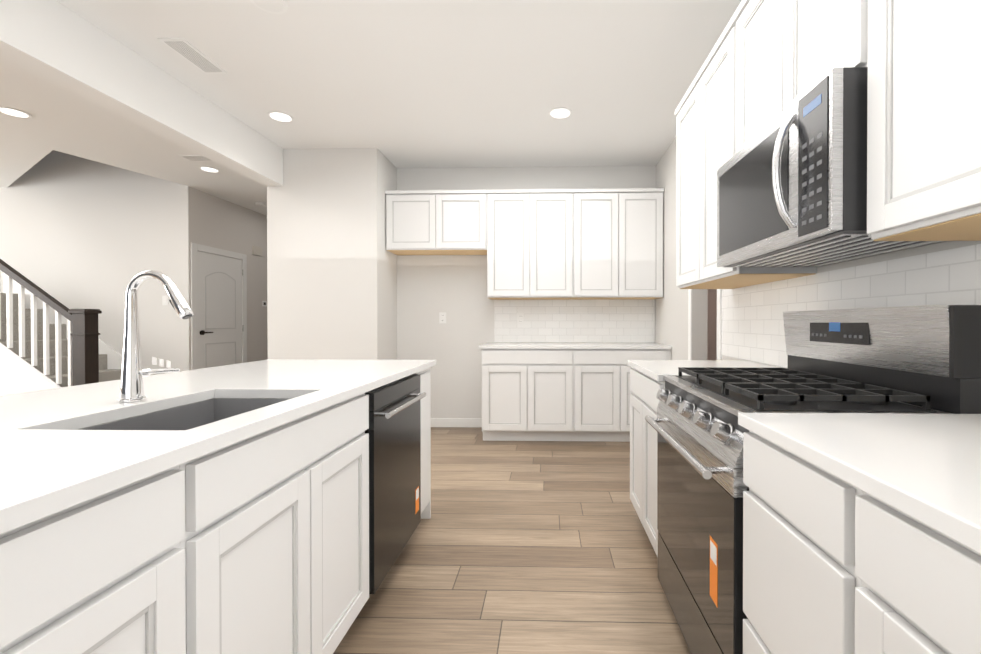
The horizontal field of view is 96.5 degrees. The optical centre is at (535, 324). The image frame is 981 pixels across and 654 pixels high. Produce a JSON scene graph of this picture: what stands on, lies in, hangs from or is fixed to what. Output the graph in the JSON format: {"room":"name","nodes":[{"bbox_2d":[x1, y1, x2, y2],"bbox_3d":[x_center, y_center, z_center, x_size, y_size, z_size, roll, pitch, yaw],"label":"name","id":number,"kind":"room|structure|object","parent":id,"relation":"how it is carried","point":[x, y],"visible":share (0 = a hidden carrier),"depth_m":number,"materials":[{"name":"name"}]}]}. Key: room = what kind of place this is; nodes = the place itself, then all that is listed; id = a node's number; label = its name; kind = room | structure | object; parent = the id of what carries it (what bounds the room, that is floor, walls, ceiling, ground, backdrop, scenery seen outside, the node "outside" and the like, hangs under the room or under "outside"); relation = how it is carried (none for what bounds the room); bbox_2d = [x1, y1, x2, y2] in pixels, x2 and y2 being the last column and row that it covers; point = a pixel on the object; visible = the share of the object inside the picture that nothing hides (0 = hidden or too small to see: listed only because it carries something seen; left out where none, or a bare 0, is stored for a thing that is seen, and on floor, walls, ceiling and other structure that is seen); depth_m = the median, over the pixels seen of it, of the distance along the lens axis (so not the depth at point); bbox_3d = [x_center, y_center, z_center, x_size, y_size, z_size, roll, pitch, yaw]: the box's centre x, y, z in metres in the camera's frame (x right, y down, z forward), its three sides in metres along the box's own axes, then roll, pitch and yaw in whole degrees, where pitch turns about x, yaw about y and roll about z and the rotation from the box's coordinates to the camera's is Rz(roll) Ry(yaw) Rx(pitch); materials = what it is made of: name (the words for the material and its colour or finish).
{"room":"kitchen","nodes":[
{"label":"kitchen","id":0,"kind":"room"},
{"bbox_2d":[0,150,189,374],"bbox_3d":[-7.098,-1.598,5.479,5.700,5.400,0.122,0,0,2],"label":"wall","id":1,"kind":"structure","parent":0,"point":[76,232],"depth_m":5.38,"materials":[{"name":"white paint"}]},
{"bbox_2d":[162,296,168,304],"bbox_3d":[-4.540,-0.297,5.353,0.075,0.118,0.008,0,0,2],"label":"light switch","id":2,"kind":"object","parent":1,"relation":"attached to","point":[165,300],"visible":0.98,"depth_m":5.35,"materials":[{"name":"white plastic"}]},
{"bbox_2d":[189,187,267,369],"bbox_3d":[-4.270,-0.307,6.816,0.120,2.800,2.909,0,0,2],"label":"wall","id":3,"kind":"structure","parent":0,"point":[217,222],"depth_m":6.28,"materials":[{"name":"grey paint"}]},
{"bbox_2d":[191,243,246,369],"bbox_3d":[-4.205,0.042,5.871,0.062,2.115,0.980,0,0,2],"label":"hall door","id":4,"kind":"structure","parent":3,"relation":"in","point":[219,308],"depth_m":5.81,"materials":[{"name":"white wood"}]},
{"bbox_2d":[252,246,261,255],"bbox_3d":[-4.205,-1.115,6.603,0.020,0.130,0.200,0,0,2],"label":"door chime","id":5,"kind":"object","parent":3,"relation":"attached to","point":[256,250],"visible":1,"depth_m":6.57,"materials":[{"name":"beige plastic"}]},
{"bbox_2d":[267,148,396,359],"bbox_3d":[-1.993,-0.302,6.138,1.070,2.800,3.900,0,0,2],"label":"wall","id":6,"kind":"structure","parent":0,"point":[331,277],"depth_m":4.19,"materials":[{"name":"white paint"}]},
{"bbox_2d":[0,0,741,215],"bbox_3d":[-3.436,-1.737,2.216,13.200,0.120,12.600,0,0,2],"label":"ceiling","id":7,"kind":"structure","parent":0,"point":[437,83],"depth_m":3.02,"materials":[{"name":"white paint"}]},
{"bbox_2d":[0,106,31,117],"bbox_3d":[-4.132,-1.681,3.457,0.186,0.007,0.186,0,0,2],"label":"recessed light","id":8,"kind":"object","parent":7,"relation":"in","point":[13,112],"visible":0.98,"depth_m":3.45,"materials":[{"name":"white"}]},
{"bbox_2d":[0,0,282,185],"bbox_3d":[-2.625,-1.485,0.044,0.180,0.354,8.298,0,0,2],"label":"soffit","id":9,"kind":"structure","parent":7,"relation":"attached to","point":[57,43],"depth_m":2.63,"materials":[{"name":"white paint"}]},
{"bbox_2d":[158,38,227,73],"bbox_3d":[-2.131,-1.676,2.731,0.150,0.008,0.360,0,0,2],"label":"ceiling vent","id":10,"kind":"object","parent":7,"relation":"in","point":[191,54],"visible":1,"depth_m":2.71,"materials":[{"name":"white metal"}]},
{"bbox_2d":[178,155,211,160],"bbox_3d":[-3.375,-1.687,4.416,0.360,0.008,0.150,0,0,2],"label":"ceiling vent","id":11,"kind":"object","parent":7,"relation":"in","point":[195,157],"visible":0.62,"depth_m":4.39,"materials":[{"name":"white metal"}]},
{"bbox_2d":[199,166,219,172],"bbox_3d":[-3.546,-1.689,4.751,0.186,0.007,0.186,0,0,2],"label":"recessed light","id":12,"kind":"object","parent":7,"relation":"in","point":[209,169],"visible":0.98,"depth_m":4.74,"materials":[{"name":"white"}]},
{"bbox_2d":[255,202,265,206],"bbox_3d":[-3.849,-1.684,6.110,0.130,0.034,0.130,0,0,2],"label":"smoke detector","id":13,"kind":"object","parent":7,"relation":"attached to","point":[260,204],"visible":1,"depth_m":6.07,"materials":[{"name":"white plastic"}]},
{"bbox_2d":[250,0,287,13],"bbox_3d":[-1.384,-1.673,2.260,0.176,0.007,0.176,0,0,2],"label":"smoke detector","id":14,"kind":"object","parent":7,"relation":"attached to","point":[275,6],"visible":1,"depth_m":2.28,"materials":[{"name":"white plastic"}]},
{"bbox_2d":[267,111,293,121],"bbox_3d":[-2.059,-1.681,3.529,0.186,0.007,0.186,0,0,2],"label":"recessed light","id":15,"kind":"object","parent":7,"relation":"in","point":[279,116],"visible":1,"depth_m":3.51,"materials":[{"name":"white"}]},
{"bbox_2d":[549,107,571,118],"bbox_3d":[0.200,-1.681,3.467,0.186,0.007,0.186,0,0,2],"label":"recessed light","id":16,"kind":"object","parent":7,"relation":"in","point":[560,113],"visible":1,"depth_m":3.46,"materials":[{"name":"white"}]},
{"bbox_2d":[333,427,690,653],"bbox_3d":[-3.436,1.173,2.235,13.200,0.100,12.600,0,0,2],"label":"floor","id":17,"kind":"structure","parent":0,"point":[528,547],"depth_m":2.04,"materials":[{"name":"brown wood"}]},
{"bbox_2d":[0,259,121,395],"bbox_3d":[-7.072,-0.114,4.953,5.760,2.438,0.942,0,0,2],"label":"stairs","id":18,"kind":"structure","parent":17,"relation":"on","point":[47,341],"depth_m":4.51,"materials":[{"name":"wood"}]},
{"bbox_2d":[0,363,435,653],"bbox_3d":[-0.987,0.691,0.979,0.724,0.882,3.128,0,0,2],"label":"kitchen island","id":19,"kind":"object","parent":17,"relation":"on","point":[224,509],"depth_m":0.87,"materials":[{"name":"white wood"}]},
{"bbox_2d":[0,359,435,526],"bbox_3d":[-1.121,0.231,0.977,0.998,0.030,3.184,0,0,2],"label":"island countertop","id":20,"kind":"structure","parent":19,"relation":"on","point":[58,445],"depth_m":1.10,"materials":[{"name":"white stone"}]},
{"bbox_2d":[117,270,193,402],"bbox_3d":[-1.061,0.031,1.230,0.203,0.366,0.076,0,0,2],"label":"faucet","id":21,"kind":"object","parent":20,"relation":"on","point":[133,372],"visible":1,"depth_m":1.21,"materials":[{"name":"silver metal"}]},
{"bbox_2d":[365,374,425,593],"bbox_3d":[-0.871,0.689,1.941,0.643,0.872,0.600,0,0,2],"label":"dishwasher","id":22,"kind":"object","parent":17,"relation":"on","point":[394,430],"visible":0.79,"depth_m":1.83,"materials":[{"name":"grey metal"}]},
{"bbox_2d":[479,347,582,440],"bbox_3d":[-0.030,0.669,4.377,0.932,0.882,0.616,0,0,2],"label":"base cabinet","id":23,"kind":"object","parent":17,"relation":"on","point":[556,391],"depth_m":4.07,"materials":[{"name":"white wood"}]},
{"bbox_2d":[479,343,670,346],"bbox_3d":[0.374,0.209,4.359,1.790,0.030,0.624,0,0,2],"label":"countertop","id":24,"kind":"structure","parent":23,"relation":"on","point":[486,344],"depth_m":4.10,"materials":[{"name":"white stone"}]},
{"bbox_2d":[583,347,671,441],"bbox_3d":[0.783,0.669,4.355,0.973,0.882,0.616,0,0,2],"label":"base cabinet","id":25,"kind":"object","parent":17,"relation":"on","point":[606,370],"depth_m":4.05,"materials":[{"name":"white wood"}]},
{"bbox_2d":[628,360,782,556],"bbox_3d":[0.869,0.666,2.183,0.682,0.915,0.700,0,0,2],"label":"base cabinet","id":26,"kind":"object","parent":17,"relation":"on","point":[647,382],"visible":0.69,"depth_m":2.17,"materials":[{"name":"white wood"}]},
{"bbox_2d":[738,421,833,653],"bbox_3d":[0.836,0.692,0.839,0.674,0.882,0.455,0,0,2],"label":"base cabinet","id":27,"kind":"object","parent":17,"relation":"on","point":[788,504],"depth_m":0.87,"materials":[{"name":"white wood"}]},
{"bbox_2d":[645,305,980,653],"bbox_3d":[0.788,0.538,1.451,0.692,1.180,0.762,0,0,2],"label":"range","id":28,"kind":"object","parent":17,"relation":"on","point":[926,359],"visible":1,"depth_m":1.27,"materials":[{"name":"silver metal"}]},
{"bbox_2d":[834,473,980,653],"bbox_3d":[0.821,0.695,0.264,0.674,0.882,0.835,0,0,2],"label":"base cabinet","id":29,"kind":"object","parent":17,"relation":"on","point":[861,533],"depth_m":0.59,"materials":[{"name":"white wood"}]},
{"bbox_2d":[738,413,980,544],"bbox_3d":[0.812,0.236,0.098,0.682,0.030,1.930,0,0,2],"label":"countertop","id":30,"kind":"structure","parent":29,"relation":"on","point":[930,464],"depth_m":0.75,"materials":[{"name":"white stone"}]},
{"bbox_2d":[397,166,655,417],"bbox_3d":[-0.105,-0.293,4.745,2.780,2.800,0.120,0,0,2],"label":"wall","id":31,"kind":"structure","parent":0,"point":[431,287],"depth_m":4.71,"materials":[{"name":"white paint"}]},
{"bbox_2d":[439,312,445,322],"bbox_3d":[-0.997,-0.073,4.707,0.075,0.118,0.008,0,0,2],"label":"outlet","id":32,"kind":"object","parent":31,"relation":"attached to","point":[442,317],"visible":1,"depth_m":4.71,"materials":[{"name":"white plastic"}]},
{"bbox_2d":[431,418,481,426],"bbox_3d":[-0.992,1.060,4.709,1.007,0.095,0.017,0,0,2],"label":"baseboard","id":33,"kind":"structure","parent":31,"relation":"attached to","point":[456,422],"depth_m":4.69,"materials":[{"name":"white wood"}]},
{"bbox_2d":[385,188,663,299],"bbox_3d":[-0.111,-0.805,4.500,2.769,1.074,0.356,0,0,2],"label":"upper cabinet","id":34,"kind":"object","parent":31,"relation":"attached to","point":[562,244],"visible":1,"depth_m":4.33,"materials":[{"name":"white wood"}]},
{"bbox_2d":[494,299,654,342],"bbox_3d":[0.417,-0.051,4.668,1.708,0.484,0.008,0,0,2],"label":"backsplash","id":35,"kind":"structure","parent":31,"relation":"attached to","point":[599,321],"depth_m":4.66,"materials":[{"name":"tile"}]},
{"bbox_2d":[517,313,523,323],"bbox_3d":[-0.157,-0.063,4.676,0.075,0.118,0.008,0,0,2],"label":"outlet","id":36,"kind":"object","parent":35,"relation":"attached to","point":[520,318],"visible":1,"depth_m":4.67,"materials":[{"name":"white plastic"}]},
{"bbox_2d":[707,289,716,359],"bbox_3d":[1.871,-0.290,4.230,0.960,2.800,0.100,0,0,2],"label":"wall","id":37,"kind":"structure","parent":0,"point":[712,329],"depth_m":4.18,"materials":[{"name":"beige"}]},
{"bbox_2d":[655,136,980,367],"bbox_3d":[1.222,-0.264,0.282,0.120,2.800,8.970,0,0,2],"label":"wall","id":38,"kind":"structure","parent":0,"point":[671,317],"depth_m":3.92,"materials":[{"name":"white paint"}]},
{"bbox_2d":[688,289,721,359],"bbox_3d":[1.236,0.042,3.205,0.012,2.150,0.660,0,0,2],"label":"trim","id":39,"kind":"structure","parent":38,"relation":"attached to","point":[719,356],"depth_m":2.92,"materials":[{"name":"white wood"}]},
{"bbox_2d":[675,85,734,288],"bbox_3d":[1.043,-0.775,2.466,0.350,1.105,0.486,0,0,2],"label":"upper cabinet","id":40,"kind":"object","parent":38,"relation":"attached to","point":[683,111],"depth_m":2.58,"materials":[{"name":"white wood"}]},
{"bbox_2d":[739,0,766,149],"bbox_3d":[1.021,-0.992,1.637,0.350,0.661,0.443,0,0,2],"label":"upper cabinet","id":41,"kind":"object","parent":38,"relation":"attached to","point":[766,63],"depth_m":1.72,"materials":[{"name":"white wood"}]},
{"bbox_2d":[691,6,816,287],"bbox_3d":[1.033,-0.773,2.068,0.350,1.105,0.557,0,0,2],"label":"upper cabinet","id":42,"kind":"object","parent":38,"relation":"attached to","point":[715,88],"depth_m":2.12,"materials":[{"name":"white wood"}]},
{"bbox_2d":[767,0,862,124],"bbox_3d":[1.012,-0.990,1.317,0.350,0.661,0.442,0,0,2],"label":"upper cabinet","id":43,"kind":"object","parent":38,"relation":"attached to","point":[806,39],"depth_m":1.37,"materials":[{"name":"white wood"}]},
{"bbox_2d":[717,67,944,266],"bbox_3d":[0.949,-0.447,1.483,0.485,0.421,0.752,0,0,2],"label":"over-the-range microwave","id":44,"kind":"object","parent":43,"relation":"attached to","point":[792,185],"visible":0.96,"depth_m":1.27,"materials":[{"name":"grey metal"}]},
{"bbox_2d":[721,244,980,367],"bbox_3d":[1.173,0.002,0.835,0.008,0.428,4.070,0,0,2],"label":"backsplash","id":45,"kind":"structure","parent":38,"relation":"attached to","point":[752,324],"depth_m":1.69,"materials":[{"name":"tile"}]},
{"bbox_2d":[863,0,980,240],"bbox_3d":[1.001,-0.765,0.911,0.350,1.105,0.514,0,0,2],"label":"upper cabinet","id":46,"kind":"object","parent":38,"relation":"attached to","point":[919,55],"depth_m":0.95,"materials":[{"name":"white wood"}]},
{"bbox_2d":[975,0,980,215],"bbox_3d":[0.990,-0.763,0.521,0.350,1.105,0.513,0,0,2],"label":"upper cabinet","id":47,"kind":"object","parent":38,"relation":"attached to","point":[977,2],"depth_m":0.82,"materials":[{"name":"white wood"}]}
]}

